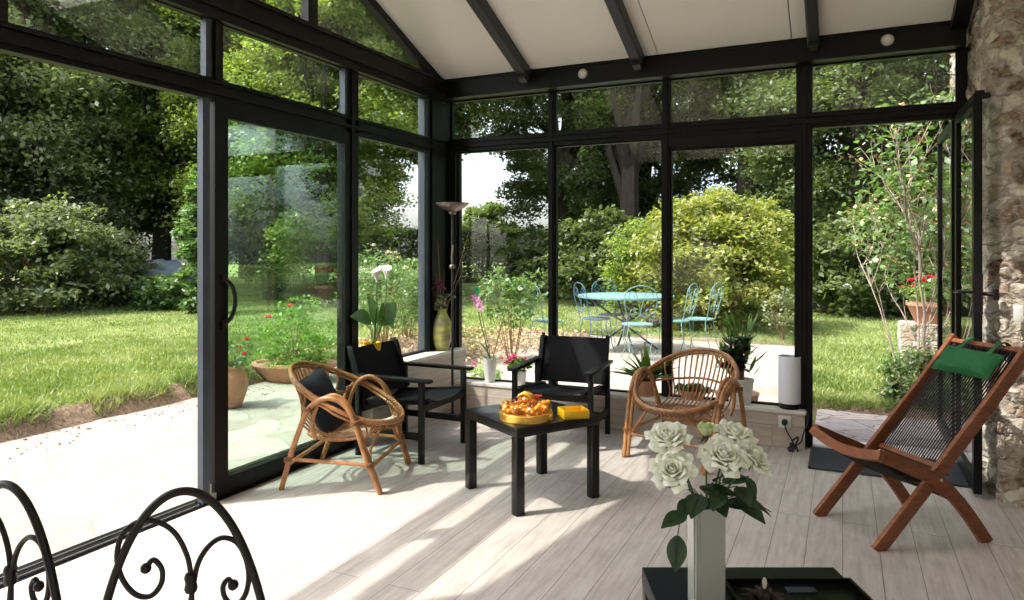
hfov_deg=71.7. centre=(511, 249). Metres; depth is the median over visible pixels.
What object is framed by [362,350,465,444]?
wall
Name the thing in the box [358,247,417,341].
rose bush
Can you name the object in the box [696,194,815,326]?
flowering shrub
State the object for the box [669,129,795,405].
window
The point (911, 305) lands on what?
potted plant
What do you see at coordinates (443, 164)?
beam
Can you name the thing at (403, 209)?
tree
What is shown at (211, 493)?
beam
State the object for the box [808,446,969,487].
door mat
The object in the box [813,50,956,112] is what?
window
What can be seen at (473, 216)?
tree
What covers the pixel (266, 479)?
beam
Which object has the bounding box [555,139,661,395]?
window
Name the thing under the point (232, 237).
tree
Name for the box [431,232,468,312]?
bouquet
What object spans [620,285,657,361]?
bistro chair
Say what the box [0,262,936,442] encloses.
lawn
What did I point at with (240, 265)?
tree
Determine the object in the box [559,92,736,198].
tree
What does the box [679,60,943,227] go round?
tree
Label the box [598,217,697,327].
flowering shrub
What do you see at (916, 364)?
shrub
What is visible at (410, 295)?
rose bush
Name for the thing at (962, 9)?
beam
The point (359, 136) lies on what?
window
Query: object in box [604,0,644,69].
beam
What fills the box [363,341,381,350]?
pot
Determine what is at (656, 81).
window
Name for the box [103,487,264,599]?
chair
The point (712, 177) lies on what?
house
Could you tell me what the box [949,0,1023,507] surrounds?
stone wall
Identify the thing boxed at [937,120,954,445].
door
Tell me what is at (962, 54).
beam
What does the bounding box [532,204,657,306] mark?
bush
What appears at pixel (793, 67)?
window
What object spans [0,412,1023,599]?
floor
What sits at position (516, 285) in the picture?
leafy bush
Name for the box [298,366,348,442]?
cushion
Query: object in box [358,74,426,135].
window
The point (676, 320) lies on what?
bistro chair
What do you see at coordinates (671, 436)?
rose
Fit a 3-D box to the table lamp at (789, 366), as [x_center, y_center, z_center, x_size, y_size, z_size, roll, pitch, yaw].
[1.929,0.917,4.930,0.148,0.362,0.148,0,0,25]
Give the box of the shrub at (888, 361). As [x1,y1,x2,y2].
[876,345,928,388]
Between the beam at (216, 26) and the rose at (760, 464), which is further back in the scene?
the beam at (216, 26)
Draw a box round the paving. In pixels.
[813,409,946,449]
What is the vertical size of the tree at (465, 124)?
10.057 m
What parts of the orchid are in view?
stem, pot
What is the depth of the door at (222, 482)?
3.90 m
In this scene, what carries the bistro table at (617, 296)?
on the patio
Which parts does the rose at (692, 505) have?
stem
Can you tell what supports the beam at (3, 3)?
attached to the wall at (440, 377)
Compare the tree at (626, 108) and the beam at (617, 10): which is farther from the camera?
the tree at (626, 108)
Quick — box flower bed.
[329,329,588,359]
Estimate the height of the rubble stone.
0.014 m
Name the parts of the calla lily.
stem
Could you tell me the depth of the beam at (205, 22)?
3.79 m
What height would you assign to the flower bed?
0.161 m
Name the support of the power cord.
hanging from the plug
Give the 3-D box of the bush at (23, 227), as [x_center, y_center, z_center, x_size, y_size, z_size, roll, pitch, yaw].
[-10.009,0.130,15.181,3.799,2.741,3.555,0,0,-21]
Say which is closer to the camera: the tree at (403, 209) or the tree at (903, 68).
the tree at (903, 68)
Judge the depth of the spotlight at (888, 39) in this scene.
4.59 m
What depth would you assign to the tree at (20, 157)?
18.15 m
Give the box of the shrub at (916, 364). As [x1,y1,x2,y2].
[873,347,936,408]
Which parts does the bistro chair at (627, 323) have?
leg, leg, seat, frame, leg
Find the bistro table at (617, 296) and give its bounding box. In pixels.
[578,292,674,353]
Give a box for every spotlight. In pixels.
[578,69,587,78]
[881,34,893,45]
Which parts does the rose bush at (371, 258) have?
stem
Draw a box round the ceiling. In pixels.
[376,0,976,79]
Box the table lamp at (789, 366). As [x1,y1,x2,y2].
[778,354,800,409]
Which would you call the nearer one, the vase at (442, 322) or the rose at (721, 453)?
the rose at (721, 453)
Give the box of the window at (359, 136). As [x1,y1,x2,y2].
[358,135,426,356]
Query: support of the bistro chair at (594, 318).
on the patio
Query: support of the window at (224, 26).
in the wall at (440, 377)
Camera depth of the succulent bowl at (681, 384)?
5.18 m
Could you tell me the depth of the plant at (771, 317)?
10.41 m
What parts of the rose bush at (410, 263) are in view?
stem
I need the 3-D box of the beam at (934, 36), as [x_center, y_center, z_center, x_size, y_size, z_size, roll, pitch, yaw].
[1.144,-1.361,5.292,3.800,0.158,0.180,0,0,25]
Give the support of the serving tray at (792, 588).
on the side table at (658, 583)
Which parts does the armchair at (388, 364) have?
post, leg, cross rail, backrest, armrest, rail, seat rail, leg, seat, leg, rail, armrest, cross rail, leg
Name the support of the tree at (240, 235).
on the lawn at (65, 416)
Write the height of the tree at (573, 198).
10.201 m
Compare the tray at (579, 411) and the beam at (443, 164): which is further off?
the beam at (443, 164)
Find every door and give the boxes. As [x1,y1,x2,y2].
[210,100,345,496]
[228,143,339,473]
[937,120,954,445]
[953,90,998,494]
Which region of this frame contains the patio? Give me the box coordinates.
[0,335,793,573]
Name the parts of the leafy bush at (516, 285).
stem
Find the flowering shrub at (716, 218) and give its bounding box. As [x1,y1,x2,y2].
[614,186,793,333]
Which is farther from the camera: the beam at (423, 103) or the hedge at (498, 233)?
the hedge at (498, 233)
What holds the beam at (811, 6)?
attached to the ceiling
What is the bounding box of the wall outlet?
[778,415,790,427]
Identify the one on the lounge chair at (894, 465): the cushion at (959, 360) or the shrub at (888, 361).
the cushion at (959, 360)
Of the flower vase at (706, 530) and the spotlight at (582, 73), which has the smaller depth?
the flower vase at (706, 530)
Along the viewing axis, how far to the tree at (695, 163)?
23.67 m
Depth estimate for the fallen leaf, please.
10.11 m
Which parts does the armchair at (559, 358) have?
leg, armrest, leg, cross rail, seat, backrest, cross rail, leg, seat rail, armrest, rail, post, leg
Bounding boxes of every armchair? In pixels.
[279,361,411,494]
[347,337,473,464]
[508,332,612,433]
[622,348,746,475]
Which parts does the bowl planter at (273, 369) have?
stem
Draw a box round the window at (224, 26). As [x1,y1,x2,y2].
[223,24,346,113]
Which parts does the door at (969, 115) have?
pane, handle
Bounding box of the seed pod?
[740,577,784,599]
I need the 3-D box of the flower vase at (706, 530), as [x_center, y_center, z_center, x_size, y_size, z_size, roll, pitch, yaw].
[0.494,0.777,1.800,0.080,0.265,0.080,0,0,0]
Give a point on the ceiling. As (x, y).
(449, 35)
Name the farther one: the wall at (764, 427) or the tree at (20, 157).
the tree at (20, 157)
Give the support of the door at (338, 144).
in the wall at (440, 377)
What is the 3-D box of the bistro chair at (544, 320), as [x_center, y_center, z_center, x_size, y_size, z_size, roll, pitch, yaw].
[0.440,0.909,9.378,0.477,0.954,0.412,0,0,-32]
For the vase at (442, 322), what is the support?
on the beam at (427, 355)
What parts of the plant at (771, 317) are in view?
stem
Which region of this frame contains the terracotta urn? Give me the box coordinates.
[194,337,258,408]
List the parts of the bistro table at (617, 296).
leg, leg, leg, leg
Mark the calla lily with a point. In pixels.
(386, 315)
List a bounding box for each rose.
[644,421,765,528]
[648,448,770,571]
[677,421,750,519]
[687,433,752,517]
[699,419,758,511]
[699,438,772,498]
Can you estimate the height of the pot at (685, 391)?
0.065 m
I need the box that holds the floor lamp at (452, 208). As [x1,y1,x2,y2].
[436,202,468,414]
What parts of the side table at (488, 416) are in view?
leg, leg, leg, leg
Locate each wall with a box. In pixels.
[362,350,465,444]
[455,384,804,449]
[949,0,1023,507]
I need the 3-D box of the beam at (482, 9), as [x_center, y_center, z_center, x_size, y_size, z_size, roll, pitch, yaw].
[-1.132,-1.964,3.003,0.085,1.265,5.922,0,0,25]
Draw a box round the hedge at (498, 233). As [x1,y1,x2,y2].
[358,224,616,282]
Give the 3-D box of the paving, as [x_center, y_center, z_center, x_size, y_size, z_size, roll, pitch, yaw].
[2.972,1.434,5.427,1.200,0.092,1.350,0,0,25]
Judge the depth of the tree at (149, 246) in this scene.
24.53 m
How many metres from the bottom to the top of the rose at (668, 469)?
0.382 m
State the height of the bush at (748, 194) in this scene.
3.026 m
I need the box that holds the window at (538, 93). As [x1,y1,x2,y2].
[451,91,548,139]
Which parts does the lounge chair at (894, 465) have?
seat rail, rail, seat cord, seat rail, rail, cord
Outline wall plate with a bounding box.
[1013,305,1022,321]
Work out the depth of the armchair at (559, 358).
5.32 m
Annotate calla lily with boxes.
[350,265,396,350]
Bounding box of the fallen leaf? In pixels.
[292,325,586,366]
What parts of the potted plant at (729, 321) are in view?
pot, stem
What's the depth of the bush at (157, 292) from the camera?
15.57 m
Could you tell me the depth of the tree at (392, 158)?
24.84 m
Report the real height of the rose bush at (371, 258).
1.456 m
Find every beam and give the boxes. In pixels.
[0,0,7,23]
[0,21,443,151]
[0,446,354,588]
[0,502,198,584]
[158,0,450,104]
[197,97,209,504]
[201,17,210,76]
[210,19,222,81]
[210,484,215,497]
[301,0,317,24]
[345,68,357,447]
[359,0,440,77]
[403,346,466,361]
[418,98,429,351]
[429,99,461,350]
[445,20,966,100]
[449,102,960,151]
[455,379,806,415]
[466,0,530,82]
[549,90,554,385]
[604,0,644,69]
[662,79,669,396]
[788,1,791,38]
[796,64,812,447]
[804,0,819,50]
[813,437,942,459]
[951,0,974,29]
[957,47,967,108]
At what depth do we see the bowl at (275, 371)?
7.36 m
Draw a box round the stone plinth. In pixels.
[897,320,936,379]
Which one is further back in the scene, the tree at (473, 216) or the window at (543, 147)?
the tree at (473, 216)
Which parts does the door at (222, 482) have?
handle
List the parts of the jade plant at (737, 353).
stem, pot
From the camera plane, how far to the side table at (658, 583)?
1.98 m
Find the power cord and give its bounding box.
[784,408,807,451]
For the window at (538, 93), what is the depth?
6.02 m
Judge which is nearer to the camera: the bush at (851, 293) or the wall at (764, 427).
the wall at (764, 427)
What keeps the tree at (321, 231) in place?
on the lawn at (65, 416)
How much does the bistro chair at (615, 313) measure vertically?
0.954 m
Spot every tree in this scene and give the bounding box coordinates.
[0,0,104,199]
[0,0,200,300]
[1,3,182,252]
[8,0,274,260]
[151,8,386,291]
[152,0,381,300]
[155,6,378,284]
[176,214,244,278]
[223,0,417,304]
[285,8,414,287]
[287,0,557,284]
[329,145,415,280]
[462,200,520,270]
[481,86,661,292]
[559,83,729,221]
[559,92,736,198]
[561,78,718,259]
[653,66,850,205]
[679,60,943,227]
[707,54,953,275]
[813,54,952,200]
[836,65,953,384]
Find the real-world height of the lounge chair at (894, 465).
0.938 m
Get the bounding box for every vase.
[433,308,450,350]
[687,504,725,599]
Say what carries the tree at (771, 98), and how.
on the lawn at (65, 416)
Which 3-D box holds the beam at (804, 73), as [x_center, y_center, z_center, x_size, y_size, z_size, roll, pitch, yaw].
[2.032,0.035,4.925,0.104,2.650,0.085,0,0,25]
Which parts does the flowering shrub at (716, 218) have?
stem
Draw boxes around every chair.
[0,480,61,599]
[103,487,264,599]
[525,284,563,353]
[573,282,615,352]
[592,279,627,344]
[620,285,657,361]
[655,283,697,357]
[680,282,722,350]
[809,333,1023,551]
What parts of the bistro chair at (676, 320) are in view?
leg, seat, frame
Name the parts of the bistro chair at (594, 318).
frame, seat, leg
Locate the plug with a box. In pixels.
[782,419,787,425]
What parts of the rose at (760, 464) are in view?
stem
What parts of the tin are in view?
lid, knob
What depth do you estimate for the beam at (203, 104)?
3.78 m
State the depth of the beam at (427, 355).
5.65 m
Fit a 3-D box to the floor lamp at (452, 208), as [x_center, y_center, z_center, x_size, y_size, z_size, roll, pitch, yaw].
[-0.484,0.489,5.765,0.272,1.742,0.272,0,0,25]
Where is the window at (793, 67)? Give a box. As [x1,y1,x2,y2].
[670,66,795,122]
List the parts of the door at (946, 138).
pane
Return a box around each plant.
[467,356,503,378]
[610,343,680,396]
[714,311,765,400]
[716,333,755,404]
[760,286,793,341]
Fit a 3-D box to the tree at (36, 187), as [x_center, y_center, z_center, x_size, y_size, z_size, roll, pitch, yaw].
[-12.706,-5.371,18.613,8.703,13.585,8.934,0,0,-44]
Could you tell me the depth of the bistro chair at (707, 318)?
9.54 m
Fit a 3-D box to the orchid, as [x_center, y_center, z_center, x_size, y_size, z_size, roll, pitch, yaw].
[-0.214,0.704,5.926,0.372,0.788,0.138,0,0,35]
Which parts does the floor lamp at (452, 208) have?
dimmer knob, lamp shade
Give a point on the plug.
(784, 421)
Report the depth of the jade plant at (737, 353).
5.04 m
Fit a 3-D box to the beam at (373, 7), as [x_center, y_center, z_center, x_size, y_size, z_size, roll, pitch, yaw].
[-1.859,-1.998,3.349,0.070,1.315,6.147,0,0,25]
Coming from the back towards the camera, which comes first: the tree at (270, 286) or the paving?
the tree at (270, 286)
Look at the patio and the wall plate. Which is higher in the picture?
the wall plate
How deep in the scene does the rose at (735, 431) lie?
1.81 m
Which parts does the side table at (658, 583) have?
leg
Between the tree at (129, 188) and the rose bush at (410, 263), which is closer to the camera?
the rose bush at (410, 263)
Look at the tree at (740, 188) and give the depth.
19.20 m
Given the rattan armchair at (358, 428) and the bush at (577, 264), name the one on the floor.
the rattan armchair at (358, 428)
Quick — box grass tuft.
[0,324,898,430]
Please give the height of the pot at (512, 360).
0.252 m
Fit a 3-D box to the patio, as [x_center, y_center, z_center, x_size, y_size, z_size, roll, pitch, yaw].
[-2.103,1.434,2.719,5.390,0.092,19.150,0,0,25]
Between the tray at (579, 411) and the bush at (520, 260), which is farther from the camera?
the bush at (520, 260)
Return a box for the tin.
[499,391,552,424]
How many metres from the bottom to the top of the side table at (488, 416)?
0.450 m
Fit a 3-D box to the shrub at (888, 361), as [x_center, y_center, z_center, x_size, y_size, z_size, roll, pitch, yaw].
[3.779,1.154,6.759,0.525,0.482,0.540,0,0,15]
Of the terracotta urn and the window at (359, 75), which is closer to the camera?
the window at (359, 75)
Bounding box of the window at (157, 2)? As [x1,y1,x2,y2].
[8,0,203,75]
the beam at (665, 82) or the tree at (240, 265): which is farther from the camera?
the tree at (240, 265)
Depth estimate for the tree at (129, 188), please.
18.62 m
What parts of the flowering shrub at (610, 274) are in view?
stem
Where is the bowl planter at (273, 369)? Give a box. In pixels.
[250,294,336,382]
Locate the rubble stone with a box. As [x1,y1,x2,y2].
[8,375,334,458]
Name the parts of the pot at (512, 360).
pot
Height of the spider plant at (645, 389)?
0.413 m
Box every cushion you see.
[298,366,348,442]
[931,337,1012,379]
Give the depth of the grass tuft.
6.29 m
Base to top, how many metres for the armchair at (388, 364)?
0.720 m
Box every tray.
[557,405,588,419]
[725,578,872,599]
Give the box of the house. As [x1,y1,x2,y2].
[607,162,726,263]
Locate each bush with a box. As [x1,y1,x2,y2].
[0,191,149,315]
[9,227,163,309]
[128,272,192,310]
[169,164,232,314]
[328,243,417,341]
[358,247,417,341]
[380,256,417,336]
[399,286,468,331]
[477,266,547,356]
[488,227,572,300]
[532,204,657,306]
[642,188,819,287]
[784,204,936,320]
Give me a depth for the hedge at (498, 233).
29.22 m
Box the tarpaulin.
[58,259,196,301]
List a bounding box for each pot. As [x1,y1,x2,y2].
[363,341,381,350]
[503,354,532,384]
[680,390,706,400]
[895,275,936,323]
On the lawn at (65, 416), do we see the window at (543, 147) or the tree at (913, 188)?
the tree at (913, 188)
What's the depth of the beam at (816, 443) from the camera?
4.84 m
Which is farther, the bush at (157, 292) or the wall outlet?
the bush at (157, 292)
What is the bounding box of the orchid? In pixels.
[466,287,504,381]
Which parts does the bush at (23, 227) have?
stem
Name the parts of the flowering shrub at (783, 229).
stem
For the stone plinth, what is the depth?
7.06 m
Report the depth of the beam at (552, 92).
5.69 m
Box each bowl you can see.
[252,358,336,382]
[673,382,712,400]
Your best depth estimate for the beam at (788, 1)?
4.70 m
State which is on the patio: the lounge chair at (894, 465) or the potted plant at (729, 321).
the potted plant at (729, 321)
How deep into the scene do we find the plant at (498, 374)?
7.23 m
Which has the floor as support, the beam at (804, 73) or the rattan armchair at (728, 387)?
the rattan armchair at (728, 387)
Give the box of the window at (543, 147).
[457,146,548,383]
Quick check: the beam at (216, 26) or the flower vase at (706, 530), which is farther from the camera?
the beam at (216, 26)
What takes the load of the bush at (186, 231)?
on the lawn at (65, 416)
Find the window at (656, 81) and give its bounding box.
[555,80,661,131]
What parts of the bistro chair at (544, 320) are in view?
frame, seat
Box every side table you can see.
[465,398,599,516]
[642,567,843,599]
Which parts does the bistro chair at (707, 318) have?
seat, frame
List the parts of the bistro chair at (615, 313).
frame, seat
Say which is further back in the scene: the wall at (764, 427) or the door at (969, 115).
the wall at (764, 427)
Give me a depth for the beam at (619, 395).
5.21 m
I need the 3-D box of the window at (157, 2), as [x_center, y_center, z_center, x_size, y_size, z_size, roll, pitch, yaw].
[-1.868,-1.085,3.365,0.040,0.330,1.030,0,0,25]
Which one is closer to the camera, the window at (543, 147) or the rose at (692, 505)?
the rose at (692, 505)
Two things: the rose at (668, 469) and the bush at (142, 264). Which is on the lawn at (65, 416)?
the bush at (142, 264)
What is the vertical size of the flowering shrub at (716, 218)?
2.574 m
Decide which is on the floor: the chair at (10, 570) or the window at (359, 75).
the chair at (10, 570)
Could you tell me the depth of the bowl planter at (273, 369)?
7.45 m

